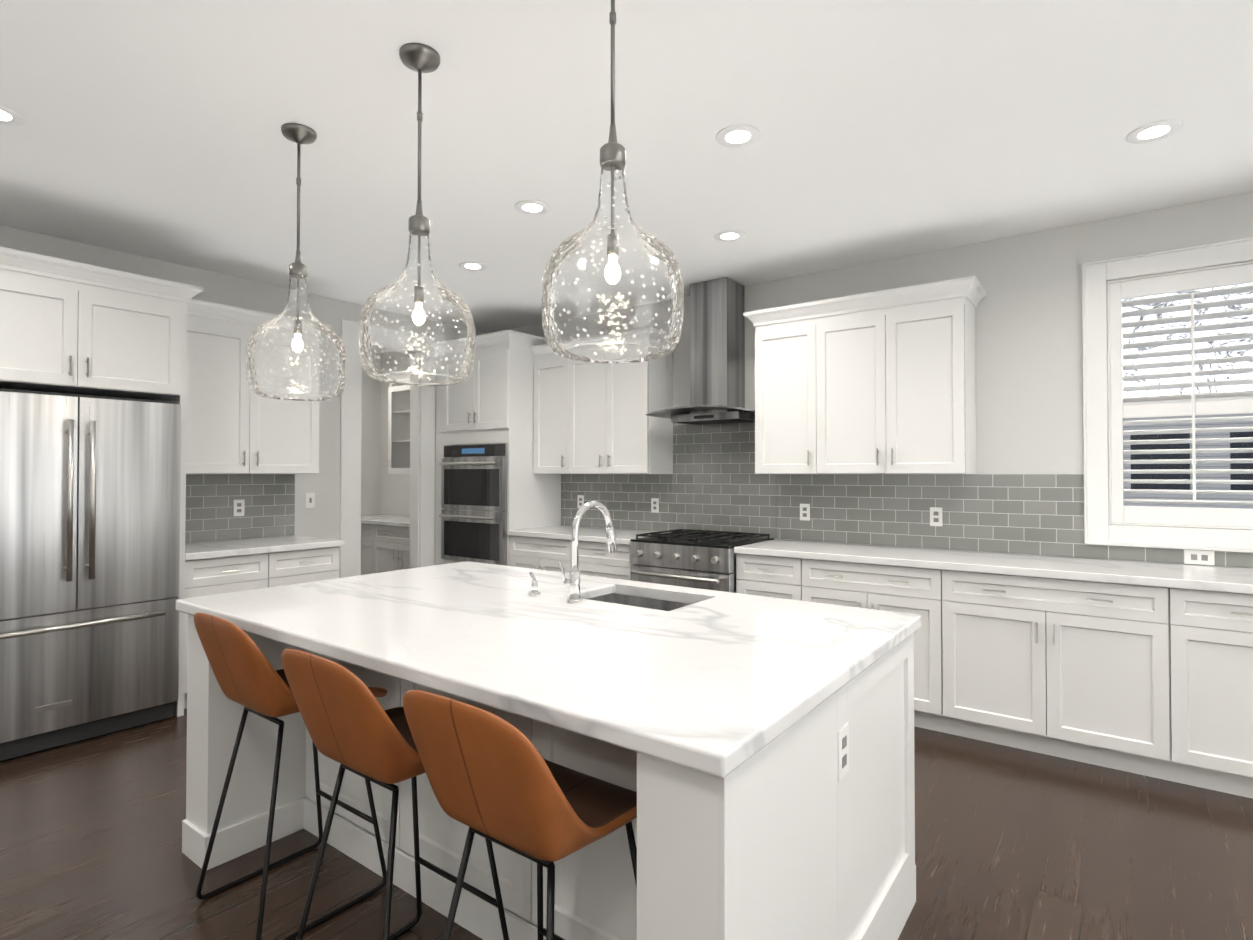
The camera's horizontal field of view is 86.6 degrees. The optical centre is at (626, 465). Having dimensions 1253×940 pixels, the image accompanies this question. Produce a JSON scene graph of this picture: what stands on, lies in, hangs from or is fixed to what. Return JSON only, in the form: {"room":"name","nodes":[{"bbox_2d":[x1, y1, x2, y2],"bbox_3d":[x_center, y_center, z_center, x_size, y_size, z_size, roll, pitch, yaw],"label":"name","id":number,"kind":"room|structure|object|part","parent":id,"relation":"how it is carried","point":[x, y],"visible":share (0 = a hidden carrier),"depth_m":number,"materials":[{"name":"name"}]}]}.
{"room":"kitchen","nodes":[
{"label":"kitchen","id":0,"kind":"room"},
{"bbox_2d":[0,225,487,577],"bbox_3d":[-3.577,0.047,3.561,0.120,2.740,7.290,-1,-1,37],"label":"wall","id":1,"kind":"structure","parent":0,"point":[382,492],"depth_m":5.15,"materials":[{"name":"white paint"}]},
{"bbox_2d":[0,247,187,400],"bbox_3d":[-3.065,-0.710,3.592,0.669,0.625,0.936,-1,-1,37],"label":"upper cabinet","id":2,"kind":"object","parent":1,"relation":"attached to","point":[69,327],"depth_m":3.44,"materials":[{"name":"white wood"}]},
{"bbox_2d":[185,474,294,542],"bbox_3d":[-2.749,0.288,4.564,0.006,0.452,0.948,-1,-1,37],"label":"backsplash","id":3,"kind":"structure","parent":1,"relation":"attached to","point":[269,511],"depth_m":4.63,"materials":[{"name":"tile"}]},
{"bbox_2d":[233,499,244,515],"bbox_3d":[-2.694,0.296,4.627,0.005,0.114,0.070,-1,-1,37],"label":"electrical outlet","id":4,"kind":"object","parent":3,"relation":"attached to","point":[239,505],"depth_m":4.63,"materials":[{"name":"white plastic"}]},
{"bbox_2d":[168,295,323,474],"bbox_3d":[-2.610,-0.476,4.469,0.349,1.070,0.950,-1,-1,37],"label":"upper cabinet","id":5,"kind":"object","parent":1,"relation":"attached to","point":[227,428],"depth_m":4.32,"materials":[{"name":"white wood"}]},
{"bbox_2d":[306,493,314,507],"bbox_3d":[-2.395,0.266,5.040,0.005,0.114,0.070,-1,-1,37],"label":"light switch","id":6,"kind":"object","parent":1,"relation":"attached to","point":[310,497],"depth_m":5.04,"materials":[{"name":"white plastic"}]},
{"bbox_2d":[340,319,434,577],"bbox_3d":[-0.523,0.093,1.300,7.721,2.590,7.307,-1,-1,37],"label":"door frame","id":7,"kind":"structure","parent":1,"relation":"attached to","point":[422,425],"depth_m":5.67,"materials":[{"name":"white wood"}]},
{"bbox_2d":[0,708,1252,939],"bbox_3d":[-1.196,1.445,1.784,9.640,0.100,7.547,-1,-1,37],"label":"floor","id":8,"kind":"structure","parent":0,"point":[1016,844],"depth_m":2.36,"materials":[{"name":"brown wood"}]},
{"bbox_2d":[0,389,180,760],"bbox_3d":[-3.023,0.529,3.546,0.760,1.775,0.912,-1,-1,37],"label":"fridge","id":9,"kind":"object","parent":8,"relation":"on","point":[89,549],"visible":0.98,"depth_m":3.38,"materials":[{"name":"silver metal"}]},
{"bbox_2d":[174,555,271,715],"bbox_3d":[-2.643,0.988,4.179,0.619,0.874,0.475,-1,-1,37],"label":"base cabinet","id":10,"kind":"object","parent":8,"relation":"on","point":[197,577],"depth_m":3.93,"materials":[{"name":"white wood"}]},
{"bbox_2d":[180,535,343,562],"bbox_3d":[-2.483,0.533,4.375,0.639,0.040,0.969,-1,-1,37],"label":"countertop","id":11,"kind":"structure","parent":10,"relation":"on","point":[225,549],"depth_m":4.24,"materials":[{"name":"white stone"}]},
{"bbox_2d":[194,612,387,939],"bbox_3d":[-1.097,0.924,2.159,0.434,0.948,0.460,-1,-1,37],"label":"stool","id":12,"kind":"object","parent":8,"relation":"on","point":[249,677],"visible":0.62,"depth_m":2.01,"materials":[{"name":"orange leather"}]},
{"bbox_3d":[-1.099,0.613,2.160,0.444,0.342,0.470,-1,-1,37],"label":"seat","id":13,"kind":"part","parent":12,"relation":"part of","materials":[{"name":"orange leather"}]},
{"bbox_3d":[-1.085,1.090,2.173,0.425,0.617,0.420,-1,-1,37],"label":"frame","id":14,"kind":"part","parent":12,"relation":"part of","materials":[{"name":"black metal"}]},
{"bbox_2d":[272,547,338,586],"bbox_3d":[-2.360,0.993,4.560,0.619,0.874,0.475,-1,-1,37],"label":"base cabinet","id":15,"kind":"object","parent":8,"relation":"on","point":[288,567],"depth_m":4.38,"materials":[{"name":"white wood"}]},
{"bbox_2d":[361,526,372,574],"bbox_3d":[-2.637,1.024,7.022,0.835,0.874,0.619,-1,-1,37],"label":"base cabinet","id":16,"kind":"object","parent":8,"relation":"on","point":[366,531],"depth_m":6.60,"materials":[{"name":"white wood"}]},
{"bbox_2d":[373,526,409,572],"bbox_3d":[-1.967,1.018,6.524,0.835,0.874,0.619,-1,-1,37],"label":"base cabinet","id":17,"kind":"object","parent":8,"relation":"on","point":[385,543],"depth_m":6.36,"materials":[{"name":"white wood"}]},
{"bbox_2d":[361,514,409,529],"bbox_3d":[-2.311,0.563,6.767,1.670,0.040,0.639,-1,-1,37],"label":"countertop","id":18,"kind":"structure","parent":17,"relation":"on","point":[376,519],"depth_m":6.59,"materials":[{"name":"white stone"}]},
{"bbox_3d":[-2.242,-0.362,6.708,0.409,0.781,0.004,-1,-1,37],"label":"glass","id":19,"kind":"part","parent":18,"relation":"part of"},
{"bbox_2d":[281,648,508,939],"bbox_3d":[-0.602,0.919,1.735,0.434,0.948,0.460,-1,-1,37],"label":"stool","id":20,"kind":"object","parent":8,"relation":"on","point":[352,725],"visible":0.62,"depth_m":1.58,"materials":[{"name":"orange leather"}]},
{"bbox_3d":[-0.604,0.608,1.736,0.444,0.342,0.470,-1,-1,37],"label":"seat","id":21,"kind":"part","parent":20,"relation":"part of","materials":[{"name":"orange leather"}]},
{"bbox_3d":[-0.591,1.084,1.749,0.425,0.617,0.420,-1,-1,37],"label":"frame","id":22,"kind":"part","parent":20,"relation":"part of","materials":[{"name":"black metal"}]},
{"bbox_2d":[435,440,560,565],"bbox_3d":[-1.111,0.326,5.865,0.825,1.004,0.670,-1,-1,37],"label":"base cabinet","id":23,"kind":"object","parent":8,"relation":"on","point":[487,488],"depth_m":5.57,"materials":[{"name":"white"}]},
{"bbox_2d":[439,443,506,565],"bbox_3d":[-1.145,0.326,5.820,0.785,1.004,0.682,-1,-1,37],"label":"double oven","id":24,"kind":"object","parent":23,"relation":"in","point":[473,515],"depth_m":5.57,"materials":[{"name":"silver metal"}]},
{"bbox_2d":[403,690,636,939],"bbox_3d":[-0.192,0.915,1.424,0.434,0.948,0.460,-1,-1,37],"label":"stool","id":25,"kind":"object","parent":8,"relation":"on","point":[498,780],"visible":0.96,"depth_m":1.27,"materials":[{"name":"orange leather"}]},
{"bbox_3d":[-0.194,0.604,1.425,0.444,0.342,0.470,-1,-1,37],"label":"seat","id":26,"kind":"part","parent":25,"relation":"part of","materials":[{"name":"orange leather"}]},
{"bbox_3d":[-0.180,1.080,1.438,0.425,0.617,0.420,-1,-1,37],"label":"frame","id":27,"kind":"part","parent":25,"relation":"part of","materials":[{"name":"black metal"}]},
{"bbox_2d":[511,536,570,572],"bbox_3d":[-0.496,1.004,5.431,0.662,0.874,0.619,-1,-1,37],"label":"base cabinet","id":28,"kind":"object","parent":8,"relation":"on","point":[526,552],"depth_m":5.18,"materials":[{"name":"white wood"}]},
{"bbox_2d":[507,524,670,543],"bbox_3d":[-0.269,0.543,5.249,1.251,0.040,0.639,-1,-1,37],"label":"countertop","id":29,"kind":"structure","parent":28,"relation":"on","point":[556,532],"depth_m":5.17,"materials":[{"name":"white stone"}]},
{"bbox_2d":[182,617,915,939],"bbox_3d":[-0.319,0.964,2.303,2.209,0.874,1.359,-1,-1,37],"label":"kitchen island","id":30,"kind":"object","parent":8,"relation":"on","point":[814,838],"depth_m":1.78,"materials":[{"name":"white"}]},
{"bbox_2d":[176,561,920,780],"bbox_3d":[-0.342,0.506,2.283,2.240,0.040,1.336,-1,-1,37],"label":"island countertop","id":31,"kind":"structure","parent":30,"relation":"on","point":[708,686],"depth_m":1.78,"materials":[{"name":"white stone"}]},
{"bbox_2d":[524,501,616,600],"bbox_3d":[-0.212,0.310,2.533,0.282,0.357,0.267,-1,-1,37],"label":"faucet","id":32,"kind":"object","parent":31,"relation":"on","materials":[{"name":"silver metal"}]},
{"bbox_2d":[588,589,691,608],"bbox_3d":[0.046,0.637,2.486,0.534,0.242,0.384,-1,-1,37],"label":"sink","id":33,"kind":"object","parent":31,"relation":"in","point":[625,596],"depth_m":2.67,"materials":[{"name":"grey metal"}]},
{"bbox_2d":[571,540,631,579],"bbox_3d":[0.005,0.999,5.058,0.588,0.874,0.619,-1,-1,37],"label":"base cabinet","id":34,"kind":"object","parent":8,"relation":"on","point":[594,559],"depth_m":4.81,"materials":[{"name":"white wood"}]},
{"bbox_2d":[629,529,773,592],"bbox_3d":[0.511,0.954,4.591,0.768,0.952,0.731,-1,-1,37],"label":"range","id":35,"kind":"object","parent":8,"relation":"on","point":[702,559],"visible":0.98,"depth_m":4.36,"materials":[{"name":"silver metal"}]},
{"bbox_2d":[734,552,802,600],"bbox_3d":[1.042,0.989,4.288,0.428,0.874,0.619,-1,-1,37],"label":"base cabinet","id":36,"kind":"object","parent":8,"relation":"on","point":[767,576],"depth_m":4.03,"materials":[{"name":"white wood"}]},
{"bbox_2d":[803,560,942,731],"bbox_3d":[1.518,0.984,3.934,0.759,0.874,0.619,-1,-1,37],"label":"base cabinet","id":37,"kind":"object","parent":8,"relation":"on","point":[919,591],"depth_m":3.57,"materials":[{"name":"white wood"}]},
{"bbox_2d":[943,572,1174,781],"bbox_3d":[2.192,0.978,3.433,0.920,0.874,0.619,-1,-1,37],"label":"base cabinet","id":38,"kind":"object","parent":8,"relation":"on","point":[1143,668],"depth_m":3.15,"materials":[{"name":"white wood"}]},
{"bbox_2d":[735,540,1252,595],"bbox_3d":[2.367,0.518,3.290,3.754,0.040,0.639,-1,-1,37],"label":"countertop","id":39,"kind":"structure","parent":38,"relation":"on","point":[1196,578],"depth_m":3.39,"materials":[{"name":"white stone"}]},
{"bbox_2d":[1175,588,1252,798],"bbox_3d":[2.931,0.971,2.884,0.921,0.874,0.619,-1,-1,37],"label":"base cabinet","id":40,"kind":"object","parent":8,"relation":"on","point":[1214,630],"depth_m":2.83,"materials":[{"name":"white wood"}]},
{"bbox_2d":[0,0,1252,352],"bbox_3d":[-1.196,-1.395,1.820,9.640,0.100,7.547,-1,-1,37],"label":"ceiling","id":41,"kind":"structure","parent":0,"point":[886,128],"depth_m":2.65,"materials":[{"name":"white paint"}]},
{"bbox_2d":[0,105,25,125],"bbox_3d":[-2.396,-1.332,2.520,0.170,0.006,0.170,0,-1,-8],"label":"recessed light","id":42,"kind":"object","parent":41,"relation":"in","point":[9,117],"depth_m":2.55,"materials":[{"name":"white"}]},
{"bbox_2d":[245,123,346,400],"bbox_3d":[-1.308,-0.802,2.651,0.363,1.064,0.363,-1,-1,37],"label":"pendant light","id":43,"kind":"object","parent":41,"relation":"hanging from","point":[299,134],"visible":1,"depth_m":2.65,"materials":[{"name":"clear glass"}]},
{"bbox_3d":[-1.308,-0.529,2.648,0.363,0.520,0.363,-1,-1,37],"label":"glass","id":44,"kind":"part","parent":43,"relation":"part of","materials":[{"name":"clear glass"}]},
{"bbox_3d":[-1.308,-0.485,2.647,0.042,0.072,0.041,-1,-1,37],"label":"bulb","id":45,"kind":"part","parent":43,"relation":"part of","materials":[{"name":"white glass"}]},
{"bbox_2d":[359,43,475,385],"bbox_3d":[-0.675,-0.808,2.169,0.363,1.064,0.363,-1,-1,37],"label":"pendant light","id":46,"kind":"object","parent":41,"relation":"hanging from","point":[420,58],"visible":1,"depth_m":2.17,"materials":[{"name":"clear glass"}]},
{"bbox_3d":[-0.675,-0.536,2.165,0.363,0.520,0.363,-1,-1,37],"label":"glass","id":47,"kind":"part","parent":46,"relation":"part of","materials":[{"name":"clear glass"}]},
{"bbox_3d":[-0.675,-0.491,2.165,0.042,0.072,0.041,-1,-1,37],"label":"bulb","id":48,"kind":"part","parent":46,"relation":"part of","materials":[{"name":"white glass"}]},
{"bbox_2d":[459,262,486,270],"bbox_3d":[-1.012,-1.309,4.381,0.170,0.006,0.170,0,-1,-8],"label":"recessed light","id":49,"kind":"object","parent":41,"relation":"in","point":[472,266],"depth_m":4.38,"materials":[{"name":"white"}]},
{"bbox_2d":[515,200,549,214],"bbox_3d":[-0.483,-1.321,3.416,0.170,0.006,0.170,0,-1,-8],"label":"recessed light","id":50,"kind":"object","parent":41,"relation":"in","point":[531,207],"depth_m":3.41,"materials":[{"name":"white"}]},
{"bbox_2d":[541,0,683,362],"bbox_3d":[-0.035,-0.814,1.699,0.363,1.064,0.363,-1,-1,37],"label":"pendant light","id":51,"kind":"object","parent":41,"relation":"hanging from","point":[612,155],"visible":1,"depth_m":1.70,"materials":[{"name":"clear glass"}]},
{"bbox_3d":[-0.035,-0.542,1.696,0.363,0.520,0.363,-1,-1,37],"label":"glass","id":52,"kind":"part","parent":51,"relation":"part of","materials":[{"name":"clear glass"}]},
{"bbox_3d":[-0.035,-0.497,1.695,0.042,0.072,0.041,-1,-1,37],"label":"bulb","id":53,"kind":"part","parent":51,"relation":"part of","materials":[{"name":"white glass"}]},
{"bbox_2d":[714,230,745,241],"bbox_3d":[0.593,-1.316,3.824,0.170,0.006,0.170,0,-1,-8],"label":"recessed light","id":54,"kind":"object","parent":41,"relation":"in","point":[727,235],"depth_m":3.81,"materials":[{"name":"white"}]},
{"bbox_2d":[716,124,760,147],"bbox_3d":[0.452,-1.330,2.696,0.170,0.006,0.170,0,-1,-8],"label":"recessed light","id":55,"kind":"object","parent":41,"relation":"in","point":[737,136],"depth_m":2.69,"materials":[{"name":"white"}]},
{"bbox_2d":[1126,120,1182,143],"bbox_3d":[2.108,-1.331,2.661,0.170,0.006,0.170,0,-1,-8],"label":"recessed light","id":56,"kind":"object","parent":41,"relation":"in","point":[1155,131],"depth_m":2.65,"materials":[{"name":"white"}]},
{"bbox_2d":[493,191,1252,568],"bbox_3d":[1.019,0.063,4.783,9.640,2.740,0.120,-1,-1,37],"label":"wall","id":57,"kind":"structure","parent":0,"point":[1028,371],"depth_m":3.79,"materials":[{"name":"white paint"}]},
{"bbox_2d":[439,330,546,443],"bbox_3d":[-1.104,-0.628,5.887,0.825,0.899,0.646,-1,-1,37],"label":"upper cabinet","id":58,"kind":"object","parent":57,"relation":"attached to","point":[496,401],"depth_m":5.56,"materials":[{"name":"white wood"}]},
{"bbox_2d":[535,328,672,475],"bbox_3d":[-0.211,-0.465,5.406,1.172,1.070,0.349,-1,-1,37],"label":"upper cabinet","id":59,"kind":"object","parent":57,"relation":"attached to","point":[591,418],"depth_m":5.17,"materials":[{"name":"white wood"}]},
{"bbox_2d":[646,277,754,424],"bbox_3d":[0.587,-0.807,4.715,0.752,0.996,0.500,-1,-1,37],"label":"range hood","id":60,"kind":"object","parent":57,"relation":"attached to","point":[717,360],"visible":0.9,"depth_m":4.70,"materials":[{"name":"silver metal"}]},
{"bbox_2d":[751,301,818,473],"bbox_3d":[1.119,-0.477,4.417,0.419,1.070,0.349,-1,-1,37],"label":"upper cabinet","id":61,"kind":"object","parent":57,"relation":"attached to","point":[786,337],"depth_m":4.27,"materials":[{"name":"white wood"}]},
{"bbox_2d":[819,277,978,473],"bbox_3d":[1.624,-0.482,4.042,0.839,1.070,0.349,-1,-1,37],"label":"upper cabinet","id":62,"kind":"object","parent":57,"relation":"attached to","point":[897,366],"depth_m":3.87,"materials":[{"name":"white wood"}]},
{"bbox_2d":[561,422,1252,567],"bbox_3d":[1.744,0.085,4.163,5.787,0.880,0.006,-1,-1,37],"label":"backsplash","id":63,"kind":"structure","parent":57,"relation":"attached to","point":[714,481],"depth_m":4.38,"materials":[{"name":"tile"}]},
{"bbox_2d":[577,495,583,507],"bbox_3d":[-0.396,0.315,5.742,0.070,0.114,0.005,-1,-1,37],"label":"electrical outlet","id":64,"kind":"object","parent":63,"relation":"attached to","point":[580,498],"depth_m":5.74,"materials":[{"name":"white plastic"}]},
{"bbox_2d":[651,498,658,512],"bbox_3d":[0.226,0.319,5.280,0.070,0.114,0.005,-1,-1,37],"label":"electrical outlet","id":65,"kind":"object","parent":63,"relation":"attached to","point":[654,501],"depth_m":5.28,"materials":[{"name":"white plastic"}]},
{"bbox_2d":[800,504,809,520],"bbox_3d":[1.217,0.320,4.543,0.070,0.114,0.005,-1,-1,37],"label":"electrical outlet","id":66,"kind":"object","parent":63,"relation":"attached to","point":[804,508],"depth_m":4.54,"materials":[{"name":"white plastic"}]},
{"bbox_2d":[930,507,942,525],"bbox_3d":[1.883,0.313,4.048,0.070,0.114,0.005,-1,-1,37],"label":"electrical outlet","id":67,"kind":"object","parent":63,"relation":"attached to","point":[935,512],"depth_m":4.05,"materials":[{"name":"white plastic"}]},
{"bbox_2d":[1184,550,1214,564],"bbox_3d":[2.858,0.460,3.321,0.114,0.070,0.005,-1,-1,37],"label":"electrical outlet","id":68,"kind":"object","parent":63,"relation":"attached to","point":[1200,557],"depth_m":3.32,"materials":[{"name":"white plastic"}]},
{"bbox_2d":[1082,237,1252,552],"bbox_3d":[3.146,-0.340,3.182,1.584,1.519,0.158,-1,-1,37],"label":"window","id":69,"kind":"structure","parent":57,"relation":"in","point":[1190,400],"depth_m":3.43,"materials":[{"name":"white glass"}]},
{"bbox_3d":[3.146,-0.340,3.182,1.584,1.519,0.158,-1,-1,37],"label":"window casing and shutters","id":70,"kind":"part","parent":69,"relation":"part of","materials":[{"name":"white wood"}]},
{"label":"outside","id":71,"kind":"structure","parent":0,"visible":0},
{"bbox_2d":[1107,283,1252,508],"bbox_3d":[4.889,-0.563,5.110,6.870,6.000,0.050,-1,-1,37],"label":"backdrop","id":72,"kind":"structure","parent":71,"point":[1245,487],"depth_m":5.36,"materials":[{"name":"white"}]}
]}

